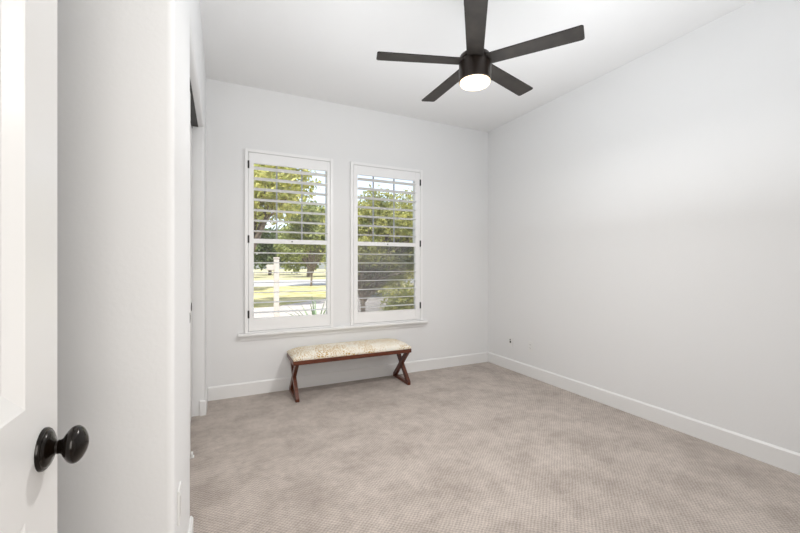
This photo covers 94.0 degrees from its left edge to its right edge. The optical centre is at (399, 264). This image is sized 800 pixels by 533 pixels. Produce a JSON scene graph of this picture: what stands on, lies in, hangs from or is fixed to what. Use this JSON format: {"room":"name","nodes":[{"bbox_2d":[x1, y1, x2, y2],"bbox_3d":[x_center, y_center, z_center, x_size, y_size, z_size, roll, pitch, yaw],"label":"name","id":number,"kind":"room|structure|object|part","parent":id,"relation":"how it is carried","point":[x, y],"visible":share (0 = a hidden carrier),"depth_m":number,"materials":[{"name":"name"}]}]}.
{"room":"empty bedroom","nodes":[
{"label":"empty bedroom","id":0,"kind":"room"},
{"bbox_2d":[57,0,115,532],"bbox_3d":[-1.311,-0.235,0.914,1.025,3.050,0.120,0,0,-26],"label":"wall","id":1,"kind":"structure","parent":0,"point":[86,29],"depth_m":1.05,"materials":[{"name":"white paint"}]},
{"bbox_2d":[116,0,205,532],"bbox_3d":[-1.327,-0.235,2.303,0.145,3.050,2.640,0,0,-26],"label":"wall","id":2,"kind":"structure","parent":0,"point":[160,48],"depth_m":1.12,"materials":[{"name":"white paint"}]},
{"bbox_2d":[177,481,181,525],"bbox_3d":[-0.738,0.798,1.249,0.008,0.115,0.070,0,0,-26],"label":"wall plate","id":3,"kind":"object","parent":2,"relation":"attached to","point":[179,492],"visible":1,"depth_m":1.22,"materials":[{"name":"white plastic"}]},
{"bbox_2d":[188,516,192,532],"bbox_3d":[-0.824,1.225,1.435,0.013,0.130,0.640,0,0,-26],"label":"baseboard","id":4,"kind":"structure","parent":2,"relation":"attached to","point":[190,530],"depth_m":1.67,"materials":[{"name":"white paint"}]},
{"bbox_2d":[190,81,197,127],"bbox_3d":[-1.407,-1.164,2.420,0.092,0.022,1.636,0,0,-26],"label":"door track","id":5,"kind":"object","parent":2,"relation":"attached to","point":[194,122],"visible":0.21,"depth_m":2.87,"materials":[{"name":"grey metal"}]},
{"bbox_2d":[190,94,190,453],"bbox_3d":[-1.243,0.064,2.130,0.034,2.428,0.855,0,0,-26],"label":"door","id":6,"kind":"structure","parent":5,"relation":"hanging from","point":[190,94],"depth_m":2.52,"materials":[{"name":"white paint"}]},
{"bbox_2d":[191,127,191,417],"bbox_3d":[-1.596,0.064,2.773,0.040,2.428,0.800,0,0,-26],"label":"door","id":7,"kind":"structure","parent":5,"relation":"hanging from","point":[191,127],"depth_m":3.11,"materials":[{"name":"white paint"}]},
{"bbox_2d":[200,387,207,415],"bbox_3d":[-1.761,1.225,3.352,0.048,0.130,0.373,0,0,-26],"label":"baseboard","id":8,"kind":"structure","parent":2,"relation":"attached to","point":[203,403],"depth_m":3.19,"materials":[{"name":"white paint"}]},
{"bbox_2d":[206,78,487,387],"bbox_3d":[-0.889,-0.235,4.059,4.502,3.050,0.150,0,0,-26],"label":"wall","id":9,"kind":"structure","parent":0,"point":[453,160],"depth_m":4.10,"materials":[{"name":"white paint"}]},
{"bbox_2d":[276,166,326,313],"bbox_3d":[-1.175,-0.229,3.969,0.864,1.793,0.065,0,0,-26],"label":"window","id":10,"kind":"structure","parent":9,"relation":"in","point":[276,166],"depth_m":4.03,"materials":[{"name":"white plastic"}]},
{"bbox_2d":[245,148,332,333],"bbox_3d":[-1.125,-0.232,3.849,0.885,1.816,0.113,0,0,-26],"label":"window shutter","id":11,"kind":"object","parent":10,"relation":"attached to","point":[255,156],"visible":1,"depth_m":3.79,"materials":[{"name":"white paint"}]},
{"bbox_3d":[-1.182,-0.668,3.983,0.824,0.874,0.025,0,0,-26],"label":"sash","id":12,"kind":"part","parent":10,"relation":"part of","materials":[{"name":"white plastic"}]},
{"bbox_3d":[-1.170,0.195,3.958,0.824,0.907,0.026,0,0,-26],"label":"sash","id":13,"kind":"part","parent":10,"relation":"part of","materials":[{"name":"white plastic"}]},
{"bbox_2d":[238,320,427,340],"bbox_3d":[-0.624,0.711,4.071,2.099,0.069,0.058,0,0,-26],"label":"window sill","id":14,"kind":"structure","parent":9,"relation":"attached to","point":[338,329],"depth_m":4.00,"materials":[{"name":"white paint"}]},
{"bbox_2d":[208,352,487,400],"bbox_3d":[-0.326,1.225,4.238,3.302,0.130,0.013,0,0,-26],"label":"baseboard","id":15,"kind":"structure","parent":9,"relation":"attached to","point":[317,379],"depth_m":4.05,"materials":[{"name":"white paint"}]},
{"bbox_2d":[350,161,422,325],"bbox_3d":[-0.141,-0.232,4.321,0.907,1.816,0.113,0,0,-26],"label":"window shutter","id":16,"kind":"object","parent":9,"relation":"attached to","point":[356,168],"visible":1,"depth_m":4.30,"materials":[{"name":"white paint"}]},
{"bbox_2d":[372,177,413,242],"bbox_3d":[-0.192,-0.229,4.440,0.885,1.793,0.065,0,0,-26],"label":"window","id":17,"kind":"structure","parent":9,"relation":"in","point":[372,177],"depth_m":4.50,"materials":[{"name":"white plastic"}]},
{"bbox_3d":[-0.198,-0.668,4.454,0.845,0.874,0.025,0,0,-26],"label":"sash","id":18,"kind":"part","parent":17,"relation":"part of","materials":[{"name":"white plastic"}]},
{"bbox_2d":[200,0,753,131],"bbox_3d":[0.424,-1.830,1.489,4.652,0.140,5.920,0,0,-26],"label":"ceiling","id":19,"kind":"structure","parent":0,"point":[324,50],"depth_m":2.98,"materials":[{"name":"white paint"}]},
{"bbox_2d":[376,0,584,101],"bbox_3d":[0.455,-1.439,2.377,1.201,0.642,1.147,0,0,-26],"label":"ceiling fan","id":20,"kind":"object","parent":19,"relation":"hanging from","point":[476,70],"visible":1,"depth_m":2.24,"materials":[{"name":"black"}]},
{"bbox_3d":[0.122,-1.268,2.297,0.530,0.023,0.117,0,0,-7],"label":"blade","id":21,"kind":"part","parent":20,"relation":"part of","materials":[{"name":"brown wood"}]},
{"bbox_3d":[0.328,-1.268,2.657,0.117,0.023,0.532,0,0,-26],"label":"blade","id":22,"kind":"part","parent":20,"relation":"part of","materials":[{"name":"brown wood"}]},
{"bbox_3d":[0.404,-1.268,1.993,0.117,0.023,0.530,0,0,11],"label":"blade","id":23,"kind":"part","parent":20,"relation":"part of","materials":[{"name":"brown wood"}]},
{"bbox_3d":[0.732,-1.268,2.569,0.530,0.023,0.117,0,0,-42],"label":"blade","id":24,"kind":"part","parent":20,"relation":"part of","materials":[{"name":"brown wood"}]},
{"bbox_3d":[0.775,-1.268,2.165,0.530,0.023,0.117,0,0,29],"label":"blade","id":25,"kind":"part","parent":20,"relation":"part of","materials":[{"name":"brown wood"}]},
{"bbox_2d":[190,362,799,532],"bbox_3d":[0.424,1.350,1.489,4.652,0.120,5.920,0,0,-26],"label":"floor","id":26,"kind":"structure","parent":0,"point":[485,447],"depth_m":2.37,"materials":[{"name":"beige carpet"}]},
{"bbox_2d":[0,0,88,532],"bbox_3d":[-0.431,0.071,0.311,0.095,2.422,0.814,0,0,-26],"label":"door","id":27,"kind":"structure","parent":26,"relation":"on","point":[30,446],"depth_m":0.57,"materials":[{"name":"white paint"}]},
{"bbox_3d":[-0.456,-0.395,0.300,0.029,1.230,0.570,0,0,-26],"label":"panel","id":28,"kind":"part","parent":27,"relation":"part of","materials":[{"name":"white paint"}]},
{"bbox_3d":[-0.456,0.740,0.300,0.029,0.700,0.570,0,0,-26],"label":"panel","id":29,"kind":"part","parent":27,"relation":"part of","materials":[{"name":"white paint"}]},
{"bbox_3d":[-0.586,0.307,0.623,0.016,0.069,0.069,0,0,-26],"label":"knob","id":30,"kind":"part","parent":27,"relation":"part of","materials":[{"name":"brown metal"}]},
{"bbox_2d":[287,338,410,402],"bbox_3d":[-0.517,1.057,3.905,1.237,0.466,0.389,0,0,-26],"label":"bench","id":31,"kind":"object","parent":26,"relation":"on","point":[320,353],"visible":1,"depth_m":3.75,"materials":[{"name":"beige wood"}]},
{"bbox_3d":[-1.034,1.101,3.646,0.032,0.315,0.369,0,0,-26],"label":"crossed leg","id":32,"kind":"part","parent":31,"relation":"part of","materials":[{"name":"red wood"}]},
{"bbox_3d":[-1.038,1.273,3.655,0.036,0.034,0.380,0,0,-26],"label":"foot rail","id":33,"kind":"part","parent":31,"relation":"part of","materials":[{"name":"red wood"}]},
{"bbox_3d":[-0.517,0.923,3.905,1.236,0.039,0.384,0,0,-26],"label":"seat frame","id":34,"kind":"part","parent":31,"relation":"part of","materials":[{"name":"red wood"}]},
{"bbox_2d":[287,338,410,361],"bbox_3d":[-0.517,0.864,3.905,1.237,0.080,0.385,0,0,-26],"label":"seat cushion","id":35,"kind":"object","parent":31,"relation":"on","point":[373,347],"depth_m":3.75,"materials":[{"name":"beige fabric"}]},
{"bbox_3d":[0.017,1.273,4.160,0.036,0.034,0.380,0,0,-26],"label":"foot rail","id":36,"kind":"part","parent":31,"relation":"part of","materials":[{"name":"red wood"}]},
{"bbox_3d":[0.021,1.101,4.151,0.032,0.315,0.369,0,0,-26],"label":"crossed leg","id":37,"kind":"part","parent":31,"relation":"part of","materials":[{"name":"red wood"}]},
{"bbox_2d":[488,0,799,452],"bbox_3d":[2.455,-0.235,2.462,0.150,3.050,5.920,0,0,-26],"label":"wall","id":38,"kind":"structure","parent":0,"point":[644,217],"depth_m":2.96,"materials":[{"name":"white paint"}]},
{"bbox_2d":[509,337,512,346],"bbox_3d":[1.352,0.945,4.572,0.015,0.115,0.070,0,0,-26],"label":"wall jack","id":39,"kind":"object","parent":38,"relation":"attached to","point":[510,338],"visible":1,"depth_m":4.56,"materials":[{"name":"white plastic"}]},
{"bbox_2d":[528,341,532,351],"bbox_3d":[1.495,0.940,4.281,0.009,0.115,0.070,0,0,-26],"label":"power outlet","id":40,"kind":"object","parent":38,"relation":"attached to","point":[530,344],"visible":1,"depth_m":4.28,"materials":[{"name":"white plastic"}]},
{"bbox_2d":[488,352,799,474],"bbox_3d":[2.025,1.225,3.170,0.013,0.130,3.970,0,0,-26],"label":"baseboard","id":41,"kind":"structure","parent":38,"relation":"attached to","point":[785,459],"depth_m":2.94,"materials":[{"name":"white paint"}]},
{"label":"outside","id":42,"kind":"structure","parent":0,"visible":0},
{"bbox_2d":[254,293,413,317],"bbox_3d":[-0.865,1.450,12.226,15.000,0.012,12.400,0,0,-26],"label":"driveway","id":43,"kind":"structure","parent":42,"point":[372,301],"depth_m":12.53,"materials":[{"name":"concrete"}]},
{"bbox_2d":[266,257,279,316],"bbox_3d":[-2.593,0.655,7.628,0.250,1.610,0.120,0,0,-26],"label":"sign post","id":44,"kind":"object","parent":43,"relation":"on","point":[275,267],"visible":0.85,"depth_m":7.61,"materials":[{"name":"beige paint"}]},
{"bbox_3d":[-2.535,0.655,7.656,0.121,1.610,0.120,0,0,-26],"label":"post","id":45,"kind":"part","parent":44,"relation":"part of","materials":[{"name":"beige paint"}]},
{"bbox_2d":[286,299,325,315],"bbox_3d":[-1.764,1.054,7.973,1.523,0.825,1.738,0,0,-26],"label":"spiky plant","id":46,"kind":"object","parent":43,"relation":"on","point":[313,311],"visible":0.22,"depth_m":7.88,"materials":[{"name":"green plant"}]},
{"bbox_2d":[316,184,413,311],"bbox_3d":[-0.333,-0.336,9.903,3.803,3.592,1.669,0,0,-21],"label":"shade tree","id":47,"kind":"object","parent":43,"relation":"on","point":[365,262],"visible":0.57,"depth_m":9.46,"materials":[{"name":"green plant"}]},
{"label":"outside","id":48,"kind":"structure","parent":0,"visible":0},
{"bbox_2d":[254,269,413,293],"bbox_3d":[-4.255,1.510,66.775,130.000,0.100,115.870,0,0,-26],"label":"yard","id":49,"kind":"structure","parent":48,"point":[257,276],"depth_m":49.50,"materials":[{"name":"green plant"}]},
{"bbox_2d":[254,225,285,274],"bbox_3d":[-17.828,-2.133,50.935,9.323,7.206,5.369,0,0,-26],"label":"tree","id":50,"kind":"object","parent":49,"relation":"on","point":[262,247],"visible":0.3,"depth_m":50.06,"materials":[{"name":"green plant"}]},
{"bbox_2d":[273,227,325,276],"bbox_3d":[-10.675,-1.946,43.404,7.805,6.835,4.928,0,0,-26],"label":"tree","id":51,"kind":"object","parent":49,"relation":"on","point":[289,257],"visible":0.27,"depth_m":42.17,"materials":[{"name":"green plant"}]},
{"bbox_2d":[254,284,409,307],"bbox_3d":[-4.276,1.449,19.351,15.000,0.018,12.400,0,0,-26],"label":"grass verge","id":52,"kind":"structure","parent":49,"relation":"on","point":[315,295],"depth_m":17.90,"materials":[{"name":"green plant"}]},
{"bbox_2d":[254,164,321,250],"bbox_3d":[-4.990,-1.857,12.514,3.602,6.650,4.154,0,0,29],"label":"shade tree","id":53,"kind":"object","parent":52,"relation":"on","point":[259,215],"visible":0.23,"depth_m":12.21,"materials":[{"name":"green plant"}]},
{"bbox_2d":[278,198,325,285],"bbox_3d":[-5.721,-1.519,25.149,5.128,5.967,3.784,0,0,-26],"label":"shade tree","id":54,"kind":"object","parent":52,"relation":"on","point":[293,227],"visible":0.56,"depth_m":24.33,"materials":[{"name":"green plant"}]},
{"bbox_2d":[378,280,413,310],"bbox_3d":[0.039,0.939,6.942,1.176,1.306,0.841,0,0,-26],"label":"shrub","id":55,"kind":"object","parent":49,"relation":"on","point":[402,300],"visible":0.31,"depth_m":6.79,"materials":[{"name":"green plant"}]},
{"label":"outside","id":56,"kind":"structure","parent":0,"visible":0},
{"bbox_2d":[254,278,413,286],"bbox_3d":[9.161,1.452,38.757,130.000,0.012,10.000,0,0,-26],"label":"street","id":57,"kind":"structure","parent":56,"point":[293,283],"depth_m":28.39,"materials":[{"name":"grey asphalt"}]}
]}

